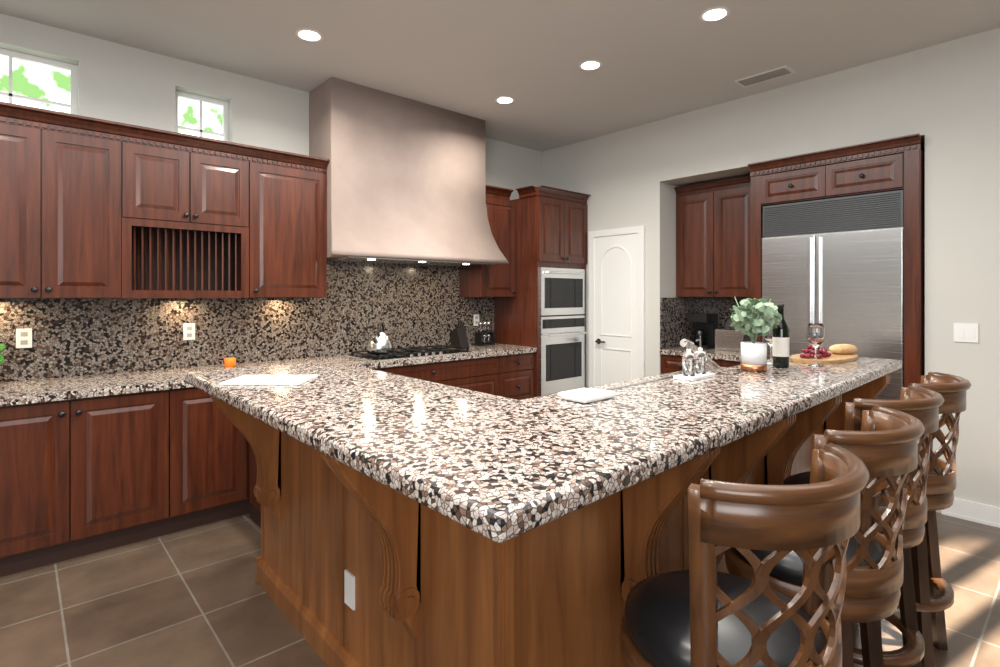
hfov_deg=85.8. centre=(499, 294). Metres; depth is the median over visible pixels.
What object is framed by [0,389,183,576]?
base cabinet
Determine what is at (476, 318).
electrical outlet
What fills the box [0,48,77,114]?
window
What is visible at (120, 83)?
wall
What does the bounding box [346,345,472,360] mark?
cooktop
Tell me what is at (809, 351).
grapes
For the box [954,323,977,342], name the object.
switch plate
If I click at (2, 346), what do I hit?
potted plant
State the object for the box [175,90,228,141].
window
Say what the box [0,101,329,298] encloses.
upper cabinet
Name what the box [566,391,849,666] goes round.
base cabinet
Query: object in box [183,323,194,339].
electrical outlet
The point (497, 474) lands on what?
island countertop
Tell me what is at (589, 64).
recessed light
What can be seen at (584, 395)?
towel
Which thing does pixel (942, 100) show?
wall
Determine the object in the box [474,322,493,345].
spice rack
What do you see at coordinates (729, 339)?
toaster
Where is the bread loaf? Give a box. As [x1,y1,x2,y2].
[829,344,857,353]
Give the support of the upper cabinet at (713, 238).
attached to the wall at (942, 100)
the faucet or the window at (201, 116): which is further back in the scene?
the window at (201, 116)
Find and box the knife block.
[449,320,469,348]
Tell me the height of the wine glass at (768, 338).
0.215 m
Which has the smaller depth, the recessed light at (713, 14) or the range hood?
the recessed light at (713, 14)
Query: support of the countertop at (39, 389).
on the base cabinet at (116, 430)
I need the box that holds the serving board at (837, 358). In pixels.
[790,351,857,363]
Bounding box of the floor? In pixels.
[0,512,999,666]
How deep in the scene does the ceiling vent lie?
4.04 m
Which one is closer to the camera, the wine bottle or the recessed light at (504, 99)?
the wine bottle
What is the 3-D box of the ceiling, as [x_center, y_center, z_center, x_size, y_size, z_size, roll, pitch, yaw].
[0.406,-1.700,0.431,9.560,0.100,8.900,0,0,-42]
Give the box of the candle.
[224,357,235,366]
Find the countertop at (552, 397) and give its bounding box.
[522,366,725,403]
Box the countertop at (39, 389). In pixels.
[0,343,535,408]
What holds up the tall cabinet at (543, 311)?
on the floor
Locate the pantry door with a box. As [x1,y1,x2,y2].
[589,225,644,386]
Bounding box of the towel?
[558,388,614,402]
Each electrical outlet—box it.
[16,328,31,347]
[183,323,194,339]
[474,314,478,325]
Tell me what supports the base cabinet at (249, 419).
on the floor
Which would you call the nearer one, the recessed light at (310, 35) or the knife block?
the recessed light at (310, 35)
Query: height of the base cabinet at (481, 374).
0.875 m
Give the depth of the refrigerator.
3.92 m
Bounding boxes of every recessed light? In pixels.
[295,29,322,41]
[495,96,514,103]
[578,60,601,69]
[699,7,729,21]
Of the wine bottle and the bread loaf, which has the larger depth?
the bread loaf
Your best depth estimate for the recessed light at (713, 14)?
3.15 m
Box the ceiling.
[0,0,999,151]
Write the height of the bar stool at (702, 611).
1.110 m
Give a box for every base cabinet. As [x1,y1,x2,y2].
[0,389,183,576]
[184,389,249,529]
[246,414,253,521]
[254,418,565,666]
[373,357,499,395]
[500,353,534,399]
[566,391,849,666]
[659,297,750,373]
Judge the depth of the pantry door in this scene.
5.43 m
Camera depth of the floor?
2.45 m
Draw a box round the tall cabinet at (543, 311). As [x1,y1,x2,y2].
[494,185,590,396]
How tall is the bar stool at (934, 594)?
1.110 m
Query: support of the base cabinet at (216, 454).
on the floor
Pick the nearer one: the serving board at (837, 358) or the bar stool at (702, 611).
the bar stool at (702, 611)
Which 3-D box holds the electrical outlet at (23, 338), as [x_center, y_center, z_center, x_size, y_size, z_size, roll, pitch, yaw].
[-2.832,0.258,3.201,0.072,0.115,0.007,0,0,-42]
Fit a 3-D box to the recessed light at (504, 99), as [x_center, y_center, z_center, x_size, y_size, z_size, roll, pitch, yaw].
[0.041,-1.647,4.551,0.168,0.006,0.168,0,0,39]
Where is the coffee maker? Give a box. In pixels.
[687,313,717,348]
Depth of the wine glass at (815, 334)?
2.70 m
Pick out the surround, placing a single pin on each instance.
(904, 170)
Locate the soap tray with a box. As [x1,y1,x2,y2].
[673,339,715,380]
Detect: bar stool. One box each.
[619,443,869,666]
[724,405,924,666]
[783,385,943,666]
[885,371,970,666]
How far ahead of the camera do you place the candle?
3.81 m
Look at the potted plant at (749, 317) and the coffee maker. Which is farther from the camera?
the coffee maker
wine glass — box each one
[763,322,772,363]
[807,323,824,366]
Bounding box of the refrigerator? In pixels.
[762,190,903,399]
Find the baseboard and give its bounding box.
[941,498,999,527]
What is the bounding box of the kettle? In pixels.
[366,322,393,352]
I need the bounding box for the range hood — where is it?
[309,77,508,266]
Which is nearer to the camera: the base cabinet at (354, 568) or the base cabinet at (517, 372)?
the base cabinet at (354, 568)
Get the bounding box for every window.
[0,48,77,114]
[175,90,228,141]
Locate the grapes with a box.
[800,345,830,358]
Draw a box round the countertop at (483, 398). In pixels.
[328,365,537,409]
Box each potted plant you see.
[0,344,4,364]
[729,297,781,371]
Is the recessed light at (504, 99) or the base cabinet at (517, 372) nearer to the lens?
the recessed light at (504, 99)
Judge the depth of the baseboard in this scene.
3.39 m
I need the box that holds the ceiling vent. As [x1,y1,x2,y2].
[734,65,795,86]
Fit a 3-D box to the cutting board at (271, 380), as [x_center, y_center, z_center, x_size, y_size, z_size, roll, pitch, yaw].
[-0.961,0.355,2.254,0.320,0.008,0.220,0,0,-1]
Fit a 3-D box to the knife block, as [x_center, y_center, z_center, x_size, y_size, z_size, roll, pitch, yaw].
[-0.390,0.374,5.152,0.100,0.269,0.190,0,0,-42]
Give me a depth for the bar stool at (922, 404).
1.71 m
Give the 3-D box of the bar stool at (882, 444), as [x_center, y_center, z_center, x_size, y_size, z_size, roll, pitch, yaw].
[0.877,0.875,1.493,0.461,1.110,0.474,0,0,-42]
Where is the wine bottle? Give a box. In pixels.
[772,304,788,367]
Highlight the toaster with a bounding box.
[715,329,750,351]
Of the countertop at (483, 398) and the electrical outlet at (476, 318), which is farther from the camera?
the electrical outlet at (476, 318)
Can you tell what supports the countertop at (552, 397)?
on the base cabinet at (619, 540)
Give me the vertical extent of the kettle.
0.249 m
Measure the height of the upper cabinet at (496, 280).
1.070 m
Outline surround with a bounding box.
[748,133,924,386]
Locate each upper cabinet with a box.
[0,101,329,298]
[459,185,515,296]
[674,175,750,296]
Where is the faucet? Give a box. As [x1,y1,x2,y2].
[680,339,721,369]
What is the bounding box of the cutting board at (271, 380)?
[219,375,317,384]
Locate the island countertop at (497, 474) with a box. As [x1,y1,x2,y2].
[185,353,901,542]
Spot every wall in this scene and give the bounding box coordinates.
[0,13,541,298]
[542,28,999,512]
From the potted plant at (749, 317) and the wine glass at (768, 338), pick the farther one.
the wine glass at (768, 338)

